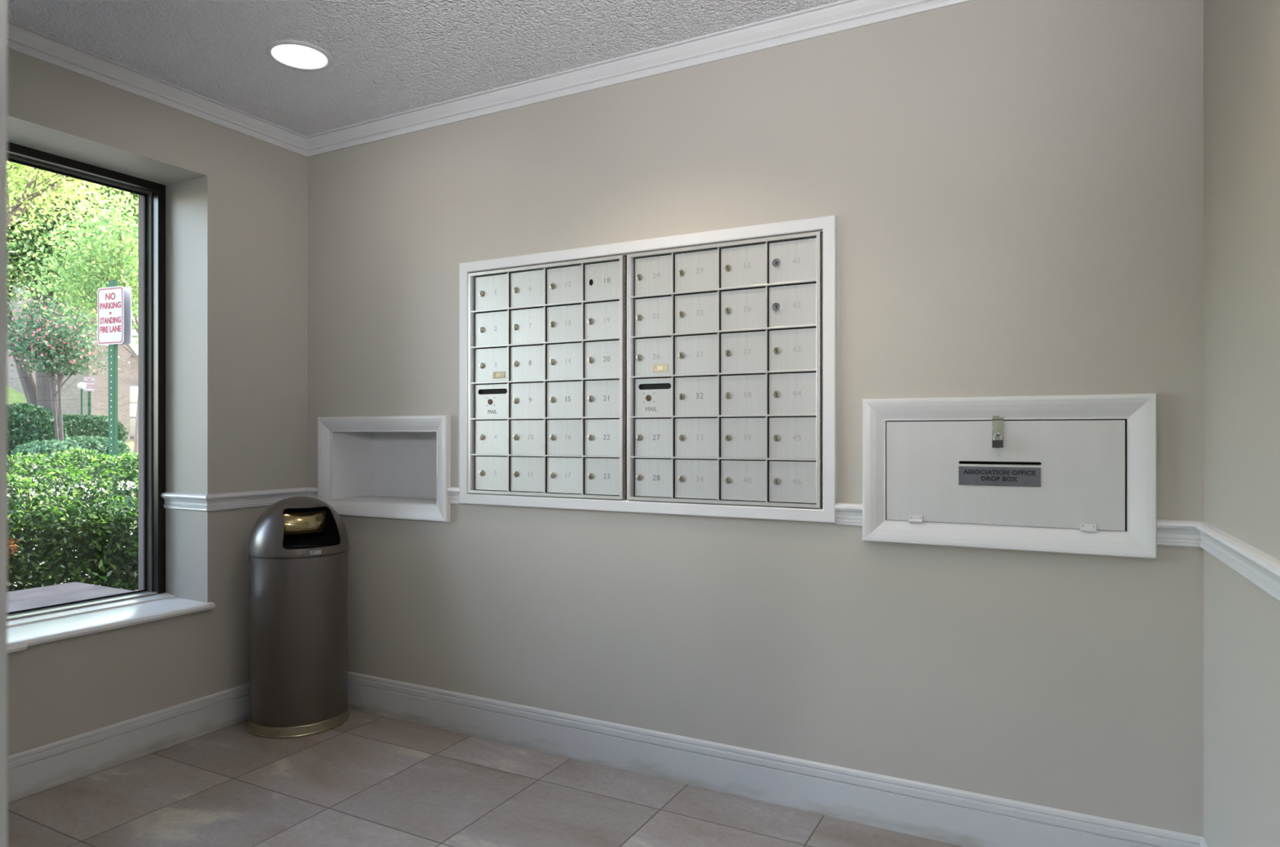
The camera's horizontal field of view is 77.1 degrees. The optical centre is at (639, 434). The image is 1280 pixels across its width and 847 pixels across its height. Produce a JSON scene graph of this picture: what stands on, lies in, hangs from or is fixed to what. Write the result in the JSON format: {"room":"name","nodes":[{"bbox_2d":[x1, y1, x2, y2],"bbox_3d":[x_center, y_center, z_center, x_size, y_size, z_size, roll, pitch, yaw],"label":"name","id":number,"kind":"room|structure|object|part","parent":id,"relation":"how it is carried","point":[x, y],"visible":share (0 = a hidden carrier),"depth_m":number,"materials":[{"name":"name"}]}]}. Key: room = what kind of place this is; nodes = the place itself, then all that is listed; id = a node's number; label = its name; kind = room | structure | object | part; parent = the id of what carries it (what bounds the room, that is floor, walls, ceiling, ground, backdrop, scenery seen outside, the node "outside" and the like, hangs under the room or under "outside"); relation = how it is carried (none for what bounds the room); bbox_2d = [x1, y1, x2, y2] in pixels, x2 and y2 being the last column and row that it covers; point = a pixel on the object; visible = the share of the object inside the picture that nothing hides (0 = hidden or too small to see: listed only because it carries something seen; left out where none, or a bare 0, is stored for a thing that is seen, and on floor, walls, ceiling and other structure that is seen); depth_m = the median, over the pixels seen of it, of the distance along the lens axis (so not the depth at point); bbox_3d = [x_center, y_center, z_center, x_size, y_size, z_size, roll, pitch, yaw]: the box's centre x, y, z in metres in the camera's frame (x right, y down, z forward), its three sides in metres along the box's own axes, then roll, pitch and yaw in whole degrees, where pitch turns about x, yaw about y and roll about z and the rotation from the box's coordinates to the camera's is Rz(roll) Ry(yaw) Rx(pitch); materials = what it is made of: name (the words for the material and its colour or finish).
{"room":"apartment mail room","nodes":[
{"label":"apartment mail room","id":0,"kind":"room"},
{"bbox_2d":[0,0,7,846],"bbox_3d":[-1.386,-0.065,0.831,2.586,2.410,0.120,0,0,28],"label":"wall","id":1,"kind":"structure","parent":0,"point":[3,3],"depth_m":0.28,"materials":[{"name":"white paint"}]},
{"bbox_2d":[7,47,307,755],"bbox_3d":[-2.170,-0.065,2.398,0.270,2.410,2.600,0,0,28],"label":"wall","id":2,"kind":"structure","parent":0,"point":[237,202],"depth_m":3.12,"materials":[{"name":"beige paint"}]},
{"bbox_2d":[7,142,215,653],"bbox_3d":[-2.185,-0.164,2.455,0.411,1.674,1.628,0,0,28],"label":"window","id":3,"kind":"structure","parent":2,"relation":"in","point":[26,628],"depth_m":3.18,"materials":[{"name":"brown metal"}]},
{"bbox_3d":[-2.136,0.650,2.429,0.286,0.040,1.628,0,0,28],"label":"sill","id":4,"kind":"part","parent":3,"relation":"part of","materials":[{"name":"white paint"}]},
{"bbox_3d":[-2.354,-0.175,2.536,0.035,1.651,1.612,0,0,28],"label":"frame","id":5,"kind":"part","parent":3,"relation":"part of","materials":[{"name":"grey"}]},
{"bbox_2d":[7,682,249,803],"bbox_3d":[-1.963,1.070,2.483,0.016,0.140,2.255,0,0,28],"label":"baseboard","id":6,"kind":"structure","parent":2,"relation":"attached to","point":[31,771],"depth_m":2.78,"materials":[{"name":"paint"}]},
{"bbox_2d":[7,19,306,156],"bbox_3d":[-1.951,-1.236,2.476,0.044,0.069,2.255,0,0,28],"label":"trim","id":7,"kind":"structure","parent":2,"relation":"attached to","point":[21,38],"depth_m":2.84,"materials":[{"name":"white paint"}]},
{"bbox_2d":[160,487,306,511],"bbox_3d":[-1.662,0.262,3.329,0.289,0.065,0.479,0,0,28],"label":"trim","id":8,"kind":"structure","parent":2,"relation":"attached to","point":[178,500],"depth_m":3.17,"materials":[{"name":"white paint"}]},
{"bbox_2d":[7,0,840,135],"bbox_3d":[0.314,-1.330,-0.396,7.660,0.120,6.000,0,0,28],"label":"ceiling","id":9,"kind":"structure","parent":0,"point":[389,56],"depth_m":2.57,"materials":[{"name":"white paint"}]},
{"bbox_2d":[265,39,333,70],"bbox_3d":[-1.137,-1.264,2.686,0.208,0.010,0.208,0,0,28],"label":"recessed light","id":10,"kind":"object","parent":9,"relation":"in","point":[297,54],"visible":1,"depth_m":2.67,"materials":[{"name":"grey plastic"}]},
{"bbox_2d":[271,44,327,67],"bbox_3d":[-1.137,-1.263,2.686,0.173,0.004,0.173,0,0,-28],"label":"diffuser","id":11,"kind":"object","parent":10,"relation":"attached to","point":[294,55],"depth_m":2.68,"materials":[{"name":"white plastic"}]},
{"bbox_2d":[7,708,962,846],"bbox_3d":[0.314,1.190,-0.396,7.660,0.100,6.000,0,0,28],"label":"floor","id":12,"kind":"structure","parent":0,"point":[367,780],"depth_m":2.46,"materials":[{"name":"tile"}]},
{"bbox_2d":[247,496,349,737],"bbox_3d":[-1.354,0.693,3.198,0.374,0.892,0.374,0,0,28],"label":"trash can","id":13,"kind":"object","parent":12,"relation":"on","point":[298,594],"visible":1,"depth_m":3.06,"materials":[{"name":"grey metal"}]},
{"bbox_3d":[-1.354,0.355,3.198,0.370,0.217,0.370,0,0,28],"label":"dome lid","id":14,"kind":"part","parent":13,"relation":"part of","materials":[{"name":"grey metal"}]},
{"bbox_2d":[307,0,1203,836],"bbox_3d":[-0.131,-0.065,2.854,3.823,2.410,0.120,0,0,28],"label":"wall","id":15,"kind":"structure","parent":0,"point":[1014,188],"depth_m":2.37,"materials":[{"name":"beige paint"}]},
{"bbox_2d":[306,487,317,498],"bbox_3d":[-1.405,0.262,3.451,0.092,0.065,0.021,0,0,28],"label":"trim","id":16,"kind":"structure","parent":15,"relation":"attached to","point":[311,491],"depth_m":3.45,"materials":[{"name":"white paint"}]},
{"bbox_2d":[317,414,450,521],"bbox_3d":[-1.000,0.132,3.359,0.711,0.410,0.249,0,0,28],"label":"wall niche","id":17,"kind":"object","parent":15,"relation":"attached to","point":[398,467],"visible":0.82,"depth_m":3.42,"materials":[{"name":"white paint"}]},
{"bbox_2d":[446,486,459,503],"bbox_3d":[-0.711,0.234,3.082,0.065,0.065,0.021,0,0,28],"label":"trim","id":18,"kind":"structure","parent":15,"relation":"attached to","point":[454,491],"depth_m":3.08,"materials":[{"name":"white paint"}]},
{"bbox_2d":[467,255,626,499],"bbox_3d":[-0.327,-0.195,2.936,0.679,0.833,0.118,0,0,28],"label":"bank","id":19,"kind":"object","parent":15,"relation":"attached to","point":[547,344],"visible":1,"depth_m":2.88,"materials":[{"name":"metal"}]},
{"bbox_3d":[-0.554,-0.124,3.005,0.155,0.125,0.003,0,0,28],"label":"mail slot door","id":20,"kind":"part","parent":19,"relation":"part of","materials":[{"name":"silver metal"}]},
{"bbox_3d":[-0.554,0.145,3.005,0.155,0.125,0.003,0,0,28],"label":"door","id":21,"kind":"part","parent":19,"relation":"part of","materials":[{"name":"silver metal"}]},
{"bbox_3d":[-0.554,0.011,3.005,0.155,0.125,0.003,0,0,28],"label":"door","id":22,"kind":"part","parent":19,"relation":"part of","materials":[{"name":"silver metal"}]},
{"bbox_3d":[-0.553,-0.259,3.006,0.155,0.125,0.003,0,0,28],"label":"door","id":23,"kind":"part","parent":19,"relation":"part of","materials":[{"name":"silver metal"}]},
{"bbox_3d":[-0.553,-0.394,3.006,0.155,0.125,0.002,0,0,28],"label":"door","id":24,"kind":"part","parent":19,"relation":"part of","materials":[{"name":"metal"}]},
{"bbox_3d":[-0.553,-0.530,3.006,0.155,0.127,0.003,0,0,28],"label":"door","id":25,"kind":"part","parent":19,"relation":"part of","materials":[{"name":"silver metal"}]},
{"bbox_3d":[-0.409,0.011,2.929,0.152,0.125,0.002,0,0,28],"label":"door","id":26,"kind":"part","parent":19,"relation":"part of","materials":[{"name":"metal"}]},
{"bbox_3d":[-0.409,-0.124,2.929,0.152,0.125,0.003,0,0,28],"label":"door","id":27,"kind":"part","parent":19,"relation":"part of","materials":[{"name":"silver metal"}]},
{"bbox_3d":[-0.409,-0.259,2.929,0.152,0.125,0.003,0,0,28],"label":"door","id":28,"kind":"part","parent":19,"relation":"part of","materials":[{"name":"silver metal"}]},
{"bbox_3d":[-0.409,-0.394,2.928,0.152,0.125,0.002,0,0,28],"label":"door","id":29,"kind":"part","parent":19,"relation":"part of","materials":[{"name":"metal"}]},
{"bbox_3d":[-0.409,-0.530,2.929,0.152,0.127,0.003,0,0,28],"label":"door","id":30,"kind":"part","parent":19,"relation":"part of","materials":[{"name":"silver metal"}]},
{"bbox_3d":[-0.409,0.145,2.929,0.152,0.125,0.003,0,0,28],"label":"door","id":31,"kind":"part","parent":19,"relation":"part of","materials":[{"name":"silver metal"}]},
{"bbox_3d":[-0.267,0.145,2.853,0.150,0.125,0.003,0,0,28],"label":"door","id":32,"kind":"part","parent":19,"relation":"part of","materials":[{"name":"silver metal"}]},
{"bbox_3d":[-0.267,0.011,2.854,0.150,0.125,0.003,0,0,28],"label":"door","id":33,"kind":"part","parent":19,"relation":"part of","materials":[{"name":"silver metal"}]},
{"bbox_3d":[-0.267,-0.124,2.853,0.150,0.125,0.003,0,0,28],"label":"door","id":34,"kind":"part","parent":19,"relation":"part of","materials":[{"name":"silver metal"}]},
{"bbox_3d":[-0.267,-0.259,2.853,0.150,0.125,0.003,0,0,28],"label":"door","id":35,"kind":"part","parent":19,"relation":"part of","materials":[{"name":"silver metal"}]},
{"bbox_3d":[-0.267,-0.394,2.854,0.150,0.125,0.002,0,0,28],"label":"door","id":36,"kind":"part","parent":19,"relation":"part of","materials":[{"name":"metal"}]},
{"bbox_3d":[-0.267,-0.530,2.854,0.150,0.127,0.003,0,0,28],"label":"door","id":37,"kind":"part","parent":19,"relation":"part of","materials":[{"name":"silver metal"}]},
{"bbox_3d":[-0.128,0.145,2.780,0.144,0.125,0.003,0,0,28],"label":"door","id":38,"kind":"part","parent":19,"relation":"part of","materials":[{"name":"silver metal"}]},
{"bbox_3d":[-0.129,0.011,2.779,0.144,0.125,0.002,0,0,28],"label":"door","id":39,"kind":"part","parent":19,"relation":"part of","materials":[{"name":"metal"}]},
{"bbox_3d":[-0.128,-0.124,2.780,0.144,0.125,0.003,0,0,28],"label":"door","id":40,"kind":"part","parent":19,"relation":"part of","materials":[{"name":"silver metal"}]},
{"bbox_3d":[-0.129,-0.259,2.779,0.144,0.125,0.003,0,0,28],"label":"door","id":41,"kind":"part","parent":19,"relation":"part of","materials":[{"name":"silver metal"}]},
{"bbox_3d":[-0.129,-0.394,2.779,0.144,0.125,0.003,0,0,28],"label":"door","id":42,"kind":"part","parent":19,"relation":"part of","materials":[{"name":"silver metal"}]},
{"bbox_3d":[-0.128,-0.530,2.780,0.144,0.127,0.002,0,0,28],"label":"door","id":43,"kind":"part","parent":19,"relation":"part of","materials":[{"name":"metal"}]},
{"bbox_2d":[306,0,973,156],"bbox_3d":[-0.037,-1.236,2.711,3.203,0.069,0.044,0,0,28],"label":"trim","id":44,"kind":"structure","parent":15,"relation":"attached to","point":[841,15],"depth_m":2.69,"materials":[{"name":"white paint"}]},
{"bbox_2d":[459,214,836,522],"bbox_3d":[-0.050,-0.195,2.731,1.437,0.915,0.020,0,0,28],"label":"surround","id":45,"kind":"object","parent":15,"relation":"attached to","point":[828,224],"visible":1,"depth_m":2.61,"materials":[{"name":"white paint"}]},
{"bbox_2d":[626,231,822,507],"bbox_3d":[0.279,-0.195,2.614,0.677,0.833,0.118,0,0,28],"label":"bank","id":46,"kind":"object","parent":15,"relation":"attached to","point":[725,340],"visible":1,"depth_m":2.56,"materials":[{"name":"metal"}]},
{"bbox_3d":[0.046,-0.124,2.688,0.139,0.125,0.003,0,0,28],"label":"mail slot door","id":47,"kind":"part","parent":46,"relation":"part of","materials":[{"name":"silver metal"}]},
{"bbox_3d":[0.046,0.145,2.687,0.139,0.125,0.003,0,0,28],"label":"door","id":48,"kind":"part","parent":46,"relation":"part of","materials":[{"name":"silver metal"}]},
{"bbox_3d":[0.046,0.011,2.687,0.139,0.125,0.003,0,0,28],"label":"door","id":49,"kind":"part","parent":46,"relation":"part of","materials":[{"name":"silver metal"}]},
{"bbox_3d":[0.046,-0.259,2.687,0.139,0.125,0.003,0,0,28],"label":"door","id":50,"kind":"part","parent":46,"relation":"part of","materials":[{"name":"silver metal"}]},
{"bbox_3d":[0.046,-0.394,2.687,0.139,0.125,0.003,0,0,28],"label":"door","id":51,"kind":"part","parent":46,"relation":"part of","materials":[{"name":"silver metal"}]},
{"bbox_3d":[0.046,-0.530,2.687,0.139,0.127,0.003,0,0,28],"label":"door","id":52,"kind":"part","parent":46,"relation":"part of","materials":[{"name":"silver metal"}]},
{"bbox_3d":[0.184,0.145,2.614,0.153,0.125,0.003,0,0,28],"label":"door","id":53,"kind":"part","parent":46,"relation":"part of","materials":[{"name":"silver metal"}]},
{"bbox_3d":[0.184,0.011,2.614,0.153,0.125,0.003,0,0,28],"label":"door","id":54,"kind":"part","parent":46,"relation":"part of","materials":[{"name":"silver metal"}]},
{"bbox_3d":[0.184,-0.124,2.614,0.153,0.125,0.003,0,0,28],"label":"door","id":55,"kind":"part","parent":46,"relation":"part of","materials":[{"name":"silver metal"}]},
{"bbox_3d":[0.184,-0.259,2.613,0.153,0.125,0.003,0,0,28],"label":"door","id":56,"kind":"part","parent":46,"relation":"part of","materials":[{"name":"silver metal"}]},
{"bbox_3d":[0.184,-0.394,2.613,0.153,0.125,0.003,0,0,28],"label":"door","id":57,"kind":"part","parent":46,"relation":"part of","materials":[{"name":"silver metal"}]},
{"bbox_3d":[0.183,-0.530,2.613,0.153,0.127,0.003,0,0,28],"label":"door","id":58,"kind":"part","parent":46,"relation":"part of","materials":[{"name":"silver metal"}]},
{"bbox_3d":[0.327,0.145,2.538,0.151,0.125,0.003,0,0,28],"label":"door","id":59,"kind":"part","parent":46,"relation":"part of","materials":[{"name":"silver metal"}]},
{"bbox_3d":[0.327,0.011,2.538,0.151,0.125,0.003,0,0,28],"label":"door","id":60,"kind":"part","parent":46,"relation":"part of","materials":[{"name":"silver metal"}]},
{"bbox_3d":[0.327,-0.124,2.538,0.151,0.125,0.003,0,0,28],"label":"door","id":61,"kind":"part","parent":46,"relation":"part of","materials":[{"name":"silver metal"}]},
{"bbox_3d":[0.327,-0.259,2.538,0.151,0.125,0.003,0,0,28],"label":"door","id":62,"kind":"part","parent":46,"relation":"part of","materials":[{"name":"silver metal"}]},
{"bbox_3d":[0.327,-0.394,2.538,0.151,0.125,0.003,0,0,28],"label":"door","id":63,"kind":"part","parent":46,"relation":"part of","materials":[{"name":"silver metal"}]},
{"bbox_3d":[0.327,-0.530,2.537,0.151,0.127,0.003,0,0,28],"label":"door","id":64,"kind":"part","parent":46,"relation":"part of","materials":[{"name":"silver metal"}]},
{"bbox_3d":[0.468,0.145,2.462,0.150,0.125,0.003,0,0,28],"label":"door","id":65,"kind":"part","parent":46,"relation":"part of","materials":[{"name":"silver metal"}]},
{"bbox_3d":[0.469,0.011,2.463,0.150,0.125,0.003,0,0,28],"label":"door","id":66,"kind":"part","parent":46,"relation":"part of","materials":[{"name":"silver metal"}]},
{"bbox_3d":[0.469,-0.124,2.463,0.150,0.125,0.003,0,0,28],"label":"door","id":67,"kind":"part","parent":46,"relation":"part of","materials":[{"name":"silver metal"}]},
{"bbox_3d":[0.468,-0.259,2.462,0.150,0.125,0.003,0,0,28],"label":"door","id":68,"kind":"part","parent":46,"relation":"part of","materials":[{"name":"silver metal"}]},
{"bbox_3d":[0.468,-0.394,2.462,0.150,0.125,0.003,0,0,28],"label":"door","id":69,"kind":"part","parent":46,"relation":"part of","materials":[{"name":"silver metal"}]},
{"bbox_3d":[0.468,-0.530,2.462,0.150,0.127,0.003,0,0,28],"label":"door","id":70,"kind":"part","parent":46,"relation":"part of","materials":[{"name":"silver metal"}]},
{"bbox_2d":[346,671,1203,846],"bbox_3d":[-0.030,1.065,2.723,3.203,0.149,0.016,0,0,28],"label":"baseboard","id":71,"kind":"structure","parent":15,"relation":"attached to","point":[963,818],"depth_m":2.49,"materials":[{"name":"paint"}]},
{"bbox_2d":[835,502,862,525],"bbox_3d":[0.620,0.237,2.374,0.084,0.066,0.021,0,0,28],"label":"trim","id":72,"kind":"structure","parent":15,"relation":"attached to","point":[847,513],"depth_m":2.37,"materials":[{"name":"white paint"}]},
{"bbox_2d":[862,393,1156,558],"bbox_3d":[1.020,0.104,2.272,0.725,0.413,0.226,0,0,28],"label":"box","id":73,"kind":"object","parent":15,"relation":"attached to","point":[1061,462],"visible":1,"depth_m":2.17,"materials":[{"name":"white paint"}]},
{"bbox_2d":[991,432,1003,447],"bbox_3d":[0.968,0.016,2.175,0.027,0.041,0.013,0,0,28],"label":"padlock","id":74,"kind":"object","parent":73,"relation":"hanging from","point":[996,443],"visible":1,"depth_m":2.17,"materials":[{"name":"metal"}]},
{"bbox_3d":[0.977,0.114,2.187,0.204,0.052,0.002,0,0,28],"label":"name plate","id":75,"kind":"part","parent":73,"relation":"part of","materials":[{"name":"metal"}]},
{"bbox_3d":[0.980,0.105,2.196,0.592,0.283,0.016,0,0,28],"label":"door","id":76,"kind":"part","parent":73,"relation":"part of","materials":[{"name":"white paint"}]},
{"bbox_2d":[1156,519,1201,546],"bbox_3d":[1.337,0.245,1.993,0.103,0.065,0.021,0,0,28],"label":"trim","id":77,"kind":"structure","parent":15,"relation":"attached to","point":[1174,532],"depth_m":1.99,"materials":[{"name":"white paint"}]},
{"bbox_2d":[1203,0,1279,846],"bbox_3d":[0.807,-0.065,0.645,0.140,2.410,2.906,0,0,26],"label":"wall","id":78,"kind":"structure","parent":0,"point":[1242,37],"depth_m":1.62,"materials":[{"name":"beige paint"}]},
{"bbox_2d":[1198,836,1207,846],"bbox_3d":[0.738,1.065,0.681,0.016,0.149,2.901,0,0,26],"label":"baseboard","id":79,"kind":"structure","parent":78,"relation":"attached to","point":[1202,842],"depth_m":1.96,"materials":[{"name":"paint"}]},
{"bbox_2d":[1195,520,1279,601],"bbox_3d":[0.735,0.245,0.682,0.021,0.065,2.901,0,0,26],"label":"trim","id":80,"kind":"structure","parent":78,"relation":"attached to","point":[1259,567],"depth_m":1.55,"materials":[{"name":"white paint"}]},
{"bbox_3d":[-2.981,-1.210,1.470,0.100,5.300,7.000,0,0,28],"label":"wall","id":81,"kind":"structure","parent":0,"visible":0},
{"bbox_2d":[7,581,133,612],"bbox_3d":[-2.617,0.744,2.671,0.585,0.192,1.663,0,0,28],"label":"trim","id":82,"kind":"structure","parent":81,"relation":"attached to","point":[27,598],"depth_m":3.25,"materials":[{"name":"stone"}]},
{"label":"outside","id":83,"kind":"structure","parent":0,"visible":0},
{"bbox_2d":[7,386,133,449],"bbox_3d":[-36.836,-4.190,37.026,46.000,9.380,54.000,0,0,28],"label":"lawn","id":84,"kind":"structure","parent":83,"point":[13,395],"depth_m":31.18,"materials":[{"name":"green plant"}]},
{"bbox_2d":[7,246,137,442],"bbox_3d":[-18.992,-3.810,37.250,9.700,9.900,17.250,0,0,28],"label":"apartment building","id":85,"kind":"structure","parent":84,"relation":"on","point":[127,376],"depth_m":28.27,"materials":[{"name":"beige brick"}]},
{"bbox_3d":[-18.188,-0.890,29.715,0.035,0.480,1.560,0,0,28],"label":"spandrel panel","id":86,"kind":"part","parent":85,"relation":"part of","materials":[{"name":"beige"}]},
{"bbox_3d":[-18.201,-3.810,29.722,0.025,1.780,1.480,0,0,28],"label":"pane","id":87,"kind":"part","parent":85,"relation":"part of","materials":[{"name":"glass"}]},
{"bbox_3d":[-18.201,-0.860,29.722,0.025,1.780,1.480,0,0,28],"label":"pane","id":88,"kind":"part","parent":85,"relation":"part of","materials":[{"name":"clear glass"}]},
{"bbox_3d":[-18.188,-3.840,29.715,0.035,0.480,1.560,0,0,28],"label":"spandrel panel","id":89,"kind":"part","parent":85,"relation":"part of","materials":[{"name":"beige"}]},
{"bbox_2d":[77,382,86,414],"bbox_3d":[-17.360,-0.558,25.000,0.240,2.130,0.240,0,0,28],"label":"lamp","id":90,"kind":"object","parent":84,"relation":"on","point":[82,385],"visible":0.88,"depth_m":24.97,"materials":[{"name":"green paint"}]},
{"bbox_3d":[-17.360,-1.508,25.000,0.240,0.230,0.240,0,0,28],"label":"globe","id":91,"kind":"part","parent":90,"relation":"part of","materials":[{"name":"grey glass"}]},
{"bbox_2d":[83,377,94,414],"bbox_3d":[-17.818,-0.609,26.009,0.305,2.488,0.038,0,0,-34],"label":"parking sign","id":92,"kind":"object","parent":84,"relation":"on","point":[90,381],"visible":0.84,"depth_m":26.00,"materials":[{"name":"white metal"}]},
{"bbox_3d":[-17.808,-1.625,25.995,0.305,0.457,0.002,0,0,-34],"label":"sign panel","id":93,"kind":"part","parent":92,"relation":"part of","materials":[{"name":"white metal"}]},
{"bbox_3d":[-17.820,-0.515,26.012,0.080,2.300,0.030,0,0,-34],"label":"post","id":94,"kind":"part","parent":92,"relation":"part of","materials":[{"name":"green metal"}]},
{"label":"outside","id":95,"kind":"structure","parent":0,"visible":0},
{"bbox_3d":[2.865,1.135,15.916,3.130,0.008,54.000,0,0,28],"label":"mulch bed","id":96,"kind":"object","parent":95,"visible":0},
{"bbox_2d":[7,447,137,591],"bbox_3d":[-3.723,0.612,4.170,1.657,1.073,5.815,0,0,28],"label":"clipped hedge","id":97,"kind":"object","parent":96,"relation":"on","point":[112,517],"visible":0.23,"depth_m":4.33,"materials":[{"name":"green plant"}]},
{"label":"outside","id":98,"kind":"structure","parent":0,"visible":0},
{"bbox_2d":[7,477,137,585],"bbox_3d":[-4.211,1.033,19.679,12.900,0.195,54.000,0,0,28],"label":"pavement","id":99,"kind":"structure","parent":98,"point":[122,481],"depth_m":15.53,"materials":[{"name":"concrete"}]},
{"bbox_2d":[7,186,137,482],"bbox_3d":[-10.991,-2.397,17.383,5.274,7.038,4.585,0,0,-30],"label":"young tree","id":100,"kind":"object","parent":99,"relation":"on","point":[111,248],"visible":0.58,"depth_m":16.66,"materials":[{"name":"green plant"}]},
{"bbox_2d":[7,160,137,276],"bbox_3d":[-8.778,-3.050,10.709,8.114,8.543,6.205,0,0,-32],"label":"tree","id":101,"kind":"object","parent":99,"relation":"on","point":[28,197],"visible":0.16,"depth_m":10.56,"materials":[{"name":"green plant"}]},
{"bbox_2d":[88,452,131,475],"bbox_3d":[-11.471,0.706,18.008,1.549,0.604,1.516,0,0,28],"label":"box hedge","id":102,"kind":"object","parent":99,"relation":"on","point":[119,452],"visible":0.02,"depth_m":17.73,"materials":[{"name":"green plant"}]},
{"bbox_2d":[97,279,131,494],"bbox_3d":[-4.201,0.051,6.422,0.305,2.560,0.064,0,0,22],"label":"parking sign","id":103,"kind":"object","parent":99,"relation":"on","point":[113,301],"visible":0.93,"depth_m":6.40,"materials":[{"name":"white metal"}]},
{"bbox_3d":[-4.213,-0.945,6.394,0.305,0.457,0.002,0,0,22],"label":"sign panel","id":104,"kind":"part","parent":103,"relation":"part of","materials":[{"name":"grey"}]},
{"bbox_3d":[-4.205,0.051,6.414,0.068,2.560,0.030,0,0,22],"label":"post","id":105,"kind":"part","parent":103,"relation":"part of","materials":[{"name":"green metal"}]},
{"bbox_3d":[-4.190,-0.947,6.451,0.305,0.457,0.002,0,0,22],"label":"sign panel","id":106,"kind":"part","parent":103,"relation":"part of","materials":[{"name":"silver metal"}]},
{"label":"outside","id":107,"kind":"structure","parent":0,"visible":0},
{"bbox_2d":[17,449,133,477],"bbox_3d":[-13.217,0.708,24.467,7.500,0.416,54.000,0,0,28],"label":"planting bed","id":108,"kind":"object","parent":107,"point":[131,451],"visible":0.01,"depth_m":17.79,"materials":[{"name":"soil"}]},
{"bbox_2d":[7,401,70,457],"bbox_3d":[-16.156,-0.039,20.999,2.686,1.609,1.890,0,0,28],"label":"evergreen shrub","id":109,"kind":"object","parent":108,"relation":"on","point":[40,420],"visible":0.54,"depth_m":20.42,"materials":[{"name":"green plant"}]},
{"bbox_2d":[10,439,82,458],"bbox_3d":[-13.989,0.510,19.006,1.564,0.816,1.515,0,0,28],"label":"leafy shrub","id":110,"kind":"object","parent":108,"relation":"on","point":[47,446],"visible":0.37,"depth_m":18.61,"materials":[{"name":"green plant"}]},
{"bbox_2d":[8,458,87,474],"bbox_3d":[-13.851,0.701,18.200,3.304,0.366,3.501,0,0,28],"label":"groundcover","id":111,"kind":"object","parent":108,"relation":"on","point":[80,459],"visible":0.02,"depth_m":17.36,"materials":[{"name":"plant"}]},
{"bbox_2d":[7,284,129,440],"bbox_3d":[-14.734,-1.400,20.148,3.621,4.678,2.768,0,0,19],"label":"flowering tree","id":112,"kind":"object","parent":108,"relation":"on","point":[43,349],"visible":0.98,"depth_m":19.80,"materials":[{"name":"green plant"}]},
{"bbox_2d":[9,413,128,448],"bbox_3d":[-16.370,0.041,22.986,1.958,1.294,3.288,0,0,28],"label":"yew hedge","id":113,"kind":"object","parent":108,"relation":"on","point":[100,423],"visible":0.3,"depth_m":23.01,"materials":[{"name":"green plant"}]},
{"bbox_2d":[7,168,137,413],"bbox_3d":[-18.108,-5.473,23.625,12.827,12.416,12.373,0,0,-24],"label":"shade tree","id":114,"kind":"object","parent":108,"relation":"on","point":[37,391],"visible":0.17,"depth_m":22.63,"materials":[{"name":"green plant"}]},
{"bbox_2d":[45,452,106,468],"bbox_3d":[-13.075,0.667,18.606,1.184,0.541,1.872,0,0,28],"label":"box hedge","id":115,"kind":"object","parent":108,"relation":"on","point":[86,452],"visible":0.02,"depth_m":18.34,"materials":[{"name":"green plant"}]},
{"bbox_2d":[58,435,131,453],"bbox_3d":[-14.437,0.433,21.005,1.472,0.850,2.068,0,0,28],"label":"leafy shrub","id":116,"kind":"object","parent":108,"relation":"on","point":[95,442],"visible":0.3,"depth_m":20.75,"materials":[{"name":"green plant"}]}
]}

